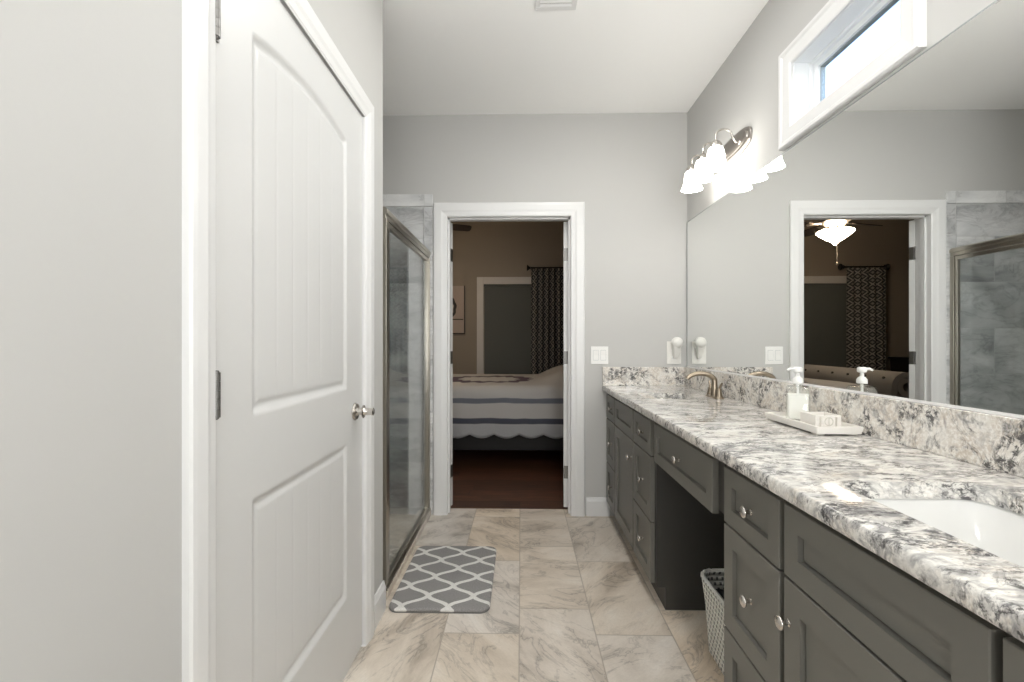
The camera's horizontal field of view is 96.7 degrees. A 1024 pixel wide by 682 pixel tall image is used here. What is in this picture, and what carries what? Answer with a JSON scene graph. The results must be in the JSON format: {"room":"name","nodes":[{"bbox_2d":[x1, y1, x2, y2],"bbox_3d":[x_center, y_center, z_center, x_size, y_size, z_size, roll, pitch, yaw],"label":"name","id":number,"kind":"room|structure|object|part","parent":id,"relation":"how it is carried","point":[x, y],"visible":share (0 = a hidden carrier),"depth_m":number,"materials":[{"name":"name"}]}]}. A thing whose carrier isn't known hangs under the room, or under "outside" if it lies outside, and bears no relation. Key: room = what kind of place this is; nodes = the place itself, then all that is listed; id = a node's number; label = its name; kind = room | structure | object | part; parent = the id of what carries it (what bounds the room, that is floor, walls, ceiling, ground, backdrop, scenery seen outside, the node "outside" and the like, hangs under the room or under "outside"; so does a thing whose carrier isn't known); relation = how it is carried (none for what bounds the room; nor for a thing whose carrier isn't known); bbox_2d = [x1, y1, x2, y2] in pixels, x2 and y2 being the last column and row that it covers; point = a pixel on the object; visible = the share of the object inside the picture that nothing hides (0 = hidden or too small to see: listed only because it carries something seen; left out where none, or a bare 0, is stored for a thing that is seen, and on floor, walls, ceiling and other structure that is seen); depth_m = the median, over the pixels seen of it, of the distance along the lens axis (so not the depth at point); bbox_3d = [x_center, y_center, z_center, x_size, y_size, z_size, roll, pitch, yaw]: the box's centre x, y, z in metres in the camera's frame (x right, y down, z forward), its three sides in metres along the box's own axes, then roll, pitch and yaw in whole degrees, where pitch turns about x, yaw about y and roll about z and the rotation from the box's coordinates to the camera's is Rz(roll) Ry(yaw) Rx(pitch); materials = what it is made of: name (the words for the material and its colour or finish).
{"room":"bathroom","nodes":[
{"label":"bathroom","id":0,"kind":"room"},
{"bbox_2d":[0,0,382,681],"bbox_3d":[-1.112,-0.183,0.209,1.008,2.735,3.775,0,0,1],"label":"wall","id":1,"kind":"structure","parent":0,"point":[91,90],"depth_m":0.66,"materials":[{"name":"grey paint"}]},
{"bbox_2d":[182,0,373,681],"bbox_3d":[-0.634,0.116,1.335,0.134,2.136,1.026,0,0,1],"label":"trim","id":2,"kind":"structure","parent":1,"relation":"attached to","point":[198,16],"depth_m":0.86,"materials":[{"name":"white paint"}]},
{"bbox_2d":[215,0,374,681],"bbox_3d":[-0.571,0.151,1.328,0.107,2.041,0.869,0,0,1],"label":"door","id":3,"kind":"structure","parent":1,"relation":"in","point":[289,410],"depth_m":1.20,"materials":[{"name":"white paint"}]},
{"bbox_3d":[-0.546,0.259,1.683,0.071,0.066,0.066,0,0,1],"label":"knob","id":4,"kind":"part","parent":3,"relation":"part of","materials":[{"name":"silver metal"}]},
{"bbox_2d":[374,581,385,630],"bbox_3d":[-0.602,1.121,0.164,0.014,0.125,3.704,0,0,1],"label":"baseboard","id":5,"kind":"structure","parent":1,"relation":"attached to","point":[380,595],"depth_m":1.93,"materials":[{"name":"white paint"}]},
{"bbox_2d":[386,510,430,598],"bbox_3d":[-0.605,1.167,2.596,0.088,0.035,1.015,0,0,1],"label":"trim","id":6,"kind":"structure","parent":1,"relation":"attached to","point":[415,518],"depth_m":2.55,"materials":[{"name":"stone"}]},
{"bbox_2d":[383,207,430,590],"bbox_3d":[-0.586,0.264,2.598,0.044,1.770,1.010,0,0,1],"label":"shower door frame","id":7,"kind":"structure","parent":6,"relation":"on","point":[391,224],"depth_m":2.28,"materials":[{"name":"silver metal"}]},
{"bbox_2d":[451,221,567,373],"bbox_3d":[-0.847,-0.341,6.468,5.650,3.050,0.100,0,0,1],"label":"wall","id":8,"kind":"structure","parent":0,"point":[503,248],"depth_m":6.41,"materials":[{"name":"brown paint"}]},
{"bbox_2d":[453,286,464,333],"bbox_3d":[-0.903,-0.445,6.401,0.485,0.677,0.034,0,0,1],"label":"wall picture","id":9,"kind":"object","parent":8,"relation":"attached to","point":[458,291],"visible":0.27,"depth_m":6.38,"materials":[{"name":"beige fabric"}]},
{"bbox_2d":[477,277,530,373],"bbox_3d":[0.064,-0.121,6.375,1.145,1.570,0.050,0,0,1],"label":"window","id":10,"kind":"structure","parent":8,"relation":"in","point":[481,281],"depth_m":6.39,"materials":[{"name":"grey paint"}]},
{"bbox_2d":[484,284,530,373],"bbox_3d":[0.064,-0.122,6.389,0.917,1.365,0.019,0,0,1],"label":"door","id":11,"kind":"structure","parent":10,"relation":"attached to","point":[507,306],"depth_m":6.39,"materials":[{"name":"grey"}]},
{"bbox_3d":[0.064,-0.789,6.389,0.917,0.032,0.019,0,0,1],"label":"head rail","id":12,"kind":"part","parent":11,"relation":"part of","materials":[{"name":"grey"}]},
{"bbox_2d":[527,265,562,270],"bbox_3d":[0.490,-1.021,6.324,0.567,0.087,0.134,0,0,1],"label":"curtain rod","id":13,"kind":"object","parent":8,"relation":"attached to","point":[528,267],"visible":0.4,"depth_m":6.29,"materials":[{"name":"brown metal"}]},
{"bbox_2d":[531,267,562,373],"bbox_3d":[0.489,0.063,6.271,0.469,2.202,0.096,0,0,1],"label":"curtain","id":14,"kind":"object","parent":13,"relation":"hanging from","point":[546,284],"visible":0.71,"depth_m":6.26,"materials":[{"name":"fabric"}]},
{"bbox_3d":[0.490,-1.021,6.301,0.462,0.022,0.022,0,0,1],"label":"rod","id":15,"kind":"part","parent":13,"relation":"part of","materials":[{"name":"brown metal"}]},
{"bbox_2d":[343,450,723,681],"bbox_3d":[-0.928,1.206,2.369,5.450,0.056,8.300,0,0,1],"label":"floor","id":16,"kind":"structure","parent":0,"point":[572,600],"depth_m":2.00,"materials":[{"name":"tile"}]},
{"bbox_2d":[389,546,495,613],"bbox_3d":[-0.317,1.174,2.290,0.448,0.018,0.617,0,0,1],"label":"bath rug","id":17,"kind":"object","parent":16,"relation":"on","point":[437,579],"visible":1,"depth_m":2.20,"materials":[{"name":"grey fabric"}]},
{"bbox_2d":[453,435,562,450],"bbox_3d":[-0.084,0.533,5.133,2.431,1.299,1.820,0,0,1],"label":"bed","id":18,"kind":"object","parent":16,"relation":"on","point":[469,442],"visible":0.02,"depth_m":4.36,"materials":[{"name":"black"}]},
{"bbox_2d":[453,365,563,438],"bbox_3d":[0.015,0.604,5.145,2.018,0.632,1.698,0,0,1],"label":"quilt","id":19,"kind":"object","parent":18,"relation":"on","point":[506,406],"visible":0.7,"depth_m":4.31,"materials":[{"name":"white fabric"}]},
{"bbox_2d":[606,394,615,514],"bbox_3d":[0.898,0.761,2.941,0.560,0.846,0.282,0,0,1],"label":"base cabinet","id":20,"kind":"object","parent":16,"relation":"on","point":[610,400],"visible":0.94,"depth_m":2.95,"materials":[{"name":"grey paint"}]},
{"bbox_3d":[0.645,0.943,2.942,0.020,0.267,0.262,0,0,1],"label":"drawer","id":21,"kind":"part","parent":20,"relation":"part of","materials":[{"name":"grey paint"}]},
{"bbox_3d":[0.645,0.659,2.942,0.020,0.287,0.262,0,0,1],"label":"drawer","id":22,"kind":"part","parent":20,"relation":"part of","materials":[{"name":"grey paint"}]},
{"bbox_3d":[0.645,0.432,2.942,0.020,0.155,0.262,0,0,1],"label":"drawer","id":23,"kind":"part","parent":20,"relation":"part of","materials":[{"name":"grey paint"}]},
{"bbox_2d":[615,399,635,548],"bbox_3d":[0.886,0.761,2.569,0.570,0.846,0.458,0,0,1],"label":"base cabinet","id":24,"kind":"object","parent":16,"relation":"on","point":[624,441],"visible":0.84,"depth_m":2.56,"materials":[{"name":"grey paint"}]},
{"bbox_2d":[633,411,725,609],"bbox_3d":[0.883,0.761,2.171,0.560,0.846,0.335,0,0,1],"label":"base cabinet","id":25,"kind":"object","parent":16,"relation":"on","point":[676,537],"visible":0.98,"depth_m":2.01,"materials":[{"name":"grey paint"}]},
{"bbox_3d":[0.630,0.943,2.183,0.020,0.267,0.307,0,0,1],"label":"drawer","id":26,"kind":"part","parent":25,"relation":"part of","materials":[{"name":"grey paint"}]},
{"bbox_3d":[0.630,0.659,2.183,0.020,0.287,0.307,0,0,1],"label":"drawer","id":27,"kind":"part","parent":25,"relation":"part of","materials":[{"name":"grey paint"}]},
{"bbox_3d":[0.630,0.432,2.183,0.020,0.155,0.307,0,0,1],"label":"drawer","id":28,"kind":"part","parent":25,"relation":"part of","materials":[{"name":"grey paint"}]},
{"bbox_2d":[700,568,725,674],"bbox_3d":[0.870,1.040,1.623,0.287,0.285,0.377,0,0,1],"label":"woven basket","id":29,"kind":"object","parent":16,"relation":"on","point":[712,579],"visible":0.2,"depth_m":1.69,"materials":[{"name":"wicker"}]},
{"bbox_2d":[724,465,789,681],"bbox_3d":[0.863,0.761,1.161,0.560,0.846,0.320,0,0,1],"label":"base cabinet","id":30,"kind":"object","parent":16,"relation":"on","point":[754,575],"visible":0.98,"depth_m":1.14,"materials":[{"name":"grey paint"}]},
{"bbox_3d":[0.610,0.943,1.156,0.020,0.267,0.277,0,0,1],"label":"drawer","id":31,"kind":"part","parent":30,"relation":"part of","materials":[{"name":"grey paint"}]},
{"bbox_3d":[0.597,0.662,1.161,0.027,0.031,0.031,0,0,1],"label":"knob","id":32,"kind":"part","parent":30,"relation":"part of","materials":[{"name":"silver metal"}]},
{"bbox_3d":[0.597,0.435,1.161,0.027,0.031,0.031,0,0,1],"label":"knob","id":33,"kind":"part","parent":30,"relation":"part of","materials":[{"name":"silver metal"}]},
{"bbox_3d":[0.610,0.659,1.156,0.020,0.287,0.277,0,0,1],"label":"drawer","id":34,"kind":"part","parent":30,"relation":"part of","materials":[{"name":"grey paint"}]},
{"bbox_3d":[0.610,0.432,1.156,0.020,0.155,0.277,0,0,1],"label":"drawer","id":35,"kind":"part","parent":30,"relation":"part of","materials":[{"name":"grey paint"}]},
{"bbox_2d":[774,503,1012,681],"bbox_3d":[0.851,0.761,0.774,0.570,0.846,0.450,0,0,1],"label":"base cabinet","id":36,"kind":"object","parent":16,"relation":"on","point":[851,614],"visible":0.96,"depth_m":0.76,"materials":[{"name":"grey paint"}]},
{"bbox_3d":[0.583,0.606,0.981,0.027,0.031,0.031,0,0,1],"label":"knob","id":37,"kind":"part","parent":36,"relation":"part of","materials":[{"name":"silver metal"}]},
{"bbox_2d":[602,367,1023,642],"bbox_3d":[0.868,0.253,1.652,0.568,0.162,2.867,0,0,1],"label":"countertop","id":38,"kind":"structure","parent":36,"relation":"on","point":[904,449],"depth_m":1.10,"materials":[{"name":"stone"}]},
{"bbox_2d":[654,423,725,513],"bbox_3d":[0.873,0.429,1.663,0.560,0.182,0.670,0,0,1],"label":"drawer","id":39,"kind":"object","parent":38,"relation":"attached to","point":[701,474],"visible":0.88,"depth_m":1.55,"materials":[{"name":"grey paint"}]},
{"bbox_3d":[0.607,0.439,1.688,0.027,0.031,0.031,0,0,1],"label":"knob","id":40,"kind":"part","parent":39,"relation":"part of","materials":[{"name":"silver metal"}]},
{"bbox_2d":[685,371,723,398],"bbox_3d":[1.019,0.228,2.435,0.181,0.141,0.168,0,0,1],"label":"faucet","id":41,"kind":"object","parent":38,"relation":"on","point":[713,391],"visible":1,"depth_m":2.42,"materials":[{"name":"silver metal"}]},
{"bbox_3d":[1.085,0.251,2.494,0.038,0.075,0.049,0,0,1],"label":"lever","id":42,"kind":"part","parent":41,"relation":"part of","materials":[{"name":"beige metal"}]},
{"bbox_3d":[1.083,0.293,2.434,0.052,0.011,0.156,0,0,1],"label":"plate","id":43,"kind":"part","parent":41,"relation":"part of","materials":[{"name":"beige metal"}]},
{"bbox_3d":[1.082,0.251,2.374,0.038,0.075,0.049,0,0,1],"label":"lever","id":44,"kind":"part","parent":41,"relation":"part of","materials":[{"name":"beige metal"}]},
{"bbox_2d":[765,412,863,434],"bbox_3d":[1.039,0.284,1.590,0.147,0.029,0.310,0,0,1],"label":"tray","id":45,"kind":"object","parent":38,"relation":"on","point":[846,428],"visible":0.73,"depth_m":1.48,"materials":[{"name":"white ceramic"}]},
{"bbox_2d":[786,367,809,419],"bbox_3d":[1.038,0.188,1.652,0.074,0.190,0.074,0,0,32],"label":"soap dispenser","id":46,"kind":"object","parent":45,"relation":"on","point":[797,402],"visible":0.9,"depth_m":1.63,"materials":[{"name":"white ceramic"}]},
{"bbox_2d":[800,412,840,426],"bbox_3d":[1.026,0.260,1.512,0.082,0.044,0.085,0,0,1],"label":"soap box","id":47,"kind":"object","parent":45,"relation":"on","point":[819,419],"visible":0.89,"depth_m":1.48,"materials":[{"name":"white paint"}]},
{"bbox_2d":[872,499,1023,566],"bbox_3d":[0.830,0.408,0.767,0.353,0.146,0.449,0,0,1],"label":"undermount sink","id":48,"kind":"object","parent":38,"relation":"in","point":[998,531],"visible":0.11,"depth_m":0.94,"materials":[{"name":"white ceramic"}]},
{"bbox_3d":[0.603,0.796,0.780,0.020,0.560,0.439,0,0,1],"label":"cabinet door","id":49,"kind":"part","parent":36,"relation":"part of","materials":[{"name":"grey paint"}]},
{"bbox_2d":[1003,637,1023,681],"bbox_3d":[0.848,0.761,0.390,0.560,0.846,0.314,0,0,1],"label":"base cabinet","id":50,"kind":"object","parent":16,"relation":"on","point":[1013,648],"visible":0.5,"depth_m":0.54,"materials":[{"name":"grey paint"}]},
{"bbox_2d":[383,113,686,515],"bbox_3d":[-0.174,-0.213,3.162,2.966,2.795,0.125,0,0,1],"label":"wall","id":51,"kind":"structure","parent":0,"point":[628,170],"depth_m":3.10,"materials":[{"name":"grey paint"}]},
{"bbox_2d":[383,194,432,206],"bbox_3d":[-1.050,-0.965,3.120,1.018,0.083,0.013,0,0,1],"label":"trim","id":52,"kind":"structure","parent":51,"relation":"attached to","point":[389,200],"depth_m":3.11,"materials":[{"name":"tile"}]},
{"bbox_2d":[423,207,432,514],"bbox_3d":[-0.573,0.132,3.110,0.064,2.105,0.013,0,0,1],"label":"trim","id":53,"kind":"structure","parent":51,"relation":"attached to","point":[427,211],"depth_m":3.10,"materials":[{"name":"tile"}]},
{"bbox_2d":[451,223,452,504],"bbox_3d":[-0.622,0.162,3.319,0.418,2.020,0.050,0,0,21],"label":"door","id":54,"kind":"structure","parent":51,"relation":"in","point":[451,223],"depth_m":3.25,"materials":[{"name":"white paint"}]},
{"bbox_2d":[433,202,584,516],"bbox_3d":[-0.020,0.119,3.163,1.028,2.130,0.155,0,0,1],"label":"trim","id":55,"kind":"structure","parent":51,"relation":"attached to","point":[444,214],"depth_m":3.10,"materials":[{"name":"white paint"}]},
{"bbox_2d":[563,222,567,506],"bbox_3d":[0.411,0.162,3.420,0.049,2.020,0.419,0,0,7],"label":"door","id":56,"kind":"structure","parent":51,"relation":"in","point":[565,253],"depth_m":3.22,"materials":[{"name":"white paint"}]},
{"bbox_3d":[0.411,0.134,3.423,0.043,1.620,0.262,0,0,8],"label":"raised panel","id":57,"kind":"part","parent":56,"relation":"part of","materials":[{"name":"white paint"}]},
{"bbox_2d":[586,497,609,516],"bbox_3d":[0.583,1.121,3.087,0.156,0.125,0.014,0,0,1],"label":"baseboard","id":58,"kind":"structure","parent":51,"relation":"attached to","point":[595,506],"depth_m":3.08,"materials":[{"name":"white paint"}]},
{"bbox_2d":[591,347,607,363],"bbox_3d":[0.594,0.094,3.089,0.118,0.120,0.009,0,0,1],"label":"light switch","id":59,"kind":"object","parent":51,"relation":"attached to","point":[599,355],"visible":1,"depth_m":3.09,"materials":[{"name":"white plastic"}]},
{"bbox_2d":[667,341,680,363],"bbox_3d":[1.096,0.075,3.080,0.096,0.153,0.008,0,0,1],"label":"wall outlet","id":60,"kind":"object","parent":51,"relation":"attached to","point":[670,360],"visible":0.64,"depth_m":3.08,"materials":[{"name":"white plastic"}]},
{"bbox_2d":[671,337,682,358],"bbox_3d":[1.102,0.042,3.041,0.078,0.144,0.069,0,0,1],"label":"plug","id":61,"kind":"object","parent":60,"relation":"attached to","point":[677,342],"visible":1,"depth_m":3.02,"materials":[{"name":"white plastic"}]},
{"bbox_3d":[1.102,0.008,3.037,0.078,0.076,0.061,0,0,1],"label":"globe","id":62,"kind":"part","parent":61,"relation":"part of","materials":[{"name":"white plastic"}]},
{"bbox_2d":[383,0,768,115],"bbox_3d":[-0.224,-1.581,0.657,2.966,0.060,4.905,0,0,1],"label":"ceiling","id":63,"kind":"structure","parent":0,"point":[441,57],"depth_m":2.44,"materials":[{"name":"white paint"}]},
{"bbox_2d":[535,0,576,10],"bbox_3d":[0.199,-1.546,1.989,0.190,0.009,0.265,0,0,1],"label":"ceiling vent","id":64,"kind":"object","parent":63,"relation":"in","point":[540,5],"visible":1,"depth_m":2.09,"materials":[{"name":"white metal"}]},
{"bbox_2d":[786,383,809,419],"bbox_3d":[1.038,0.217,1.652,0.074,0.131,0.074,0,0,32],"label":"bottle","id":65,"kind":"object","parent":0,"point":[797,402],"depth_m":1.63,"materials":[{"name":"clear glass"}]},
{"bbox_2d":[687,0,1021,418],"bbox_3d":[1.200,-0.183,0.679,0.120,2.735,4.805,0,0,1],"label":"wall","id":66,"kind":"structure","parent":0,"point":[743,92],"depth_m":2.19,"materials":[{"name":"grey paint"}]},
{"bbox_2d":[681,126,751,192],"bbox_3d":[1.072,-0.976,2.449,0.204,0.212,0.470,0,0,1],"label":"vanity light","id":67,"kind":"object","parent":66,"relation":"attached to","point":[718,157],"visible":1,"depth_m":2.36,"materials":[{"name":"white glass"}]},
{"bbox_3d":[1.032,-0.926,2.610,0.118,0.110,0.118,0,0,1],"label":"lamp shade","id":68,"kind":"part","parent":67,"relation":"part of","materials":[{"name":"white glass"}]},
{"bbox_3d":[1.029,-0.926,2.450,0.118,0.110,0.118,0,0,1],"label":"lamp shade","id":69,"kind":"part","parent":67,"relation":"part of","materials":[{"name":"white glass"}]},
{"bbox_3d":[1.089,-1.032,2.449,0.131,0.085,0.024,0,0,1],"label":"arm","id":70,"kind":"part","parent":67,"relation":"part of","materials":[{"name":"silver metal"}]},
{"bbox_3d":[1.026,-0.926,2.290,0.118,0.110,0.118,0,0,1],"label":"lamp shade","id":71,"kind":"part","parent":67,"relation":"part of","materials":[{"name":"white glass"}]},
{"bbox_3d":[1.086,-1.032,2.289,0.131,0.085,0.024,0,0,1],"label":"arm","id":72,"kind":"part","parent":67,"relation":"part of","materials":[{"name":"silver metal"}]},
{"bbox_2d":[778,0,926,150],"bbox_3d":[1.206,-1.021,1.607,0.143,0.406,0.690,0,0,1],"label":"window","id":73,"kind":"structure","parent":66,"relation":"in","point":[804,103],"depth_m":1.68,"materials":[{"name":"white paint"}]},
{"bbox_3d":[1.248,-1.021,1.606,0.059,0.253,0.537,0,0,1],"label":"frame","id":74,"kind":"part","parent":73,"relation":"part of","materials":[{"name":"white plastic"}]},
{"bbox_3d":[1.248,-1.021,1.606,0.036,0.225,0.509,0,0,1],"label":"sash","id":75,"kind":"part","parent":73,"relation":"part of","materials":[{"name":"white plastic"}]},
{"bbox_2d":[684,367,1023,477],"bbox_3d":[1.142,0.235,1.646,0.019,0.127,2.867,0,0,1],"label":"backsplash","id":76,"kind":"structure","parent":66,"relation":"attached to","point":[991,441],"depth_m":1.29,"materials":[{"name":"stone"}]},
{"bbox_2d":[687,0,1023,418],"bbox_3d":[1.154,-0.317,1.678,0.009,0.977,2.802,0,0,1],"label":"wall mirror","id":77,"kind":"object","parent":66,"relation":"attached to","point":[881,253],"visible":0.93,"depth_m":1.35,"materials":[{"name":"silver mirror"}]},
{"bbox_3d":[-0.880,-1.891,4.821,5.650,0.050,3.395,0,0,1],"label":"ceiling","id":78,"kind":"structure","parent":0,"visible":0},
{"bbox_2d":[453,224,471,230],"bbox_3d":[-1.070,-1.345,5.066,1.216,1.042,1.175,0,0,1],"label":"ceiling fan","id":79,"kind":"object","parent":78,"relation":"hanging from","point":[456,227],"visible":0.02,"depth_m":5.18,"materials":[{"name":"brown wood"}]}
]}

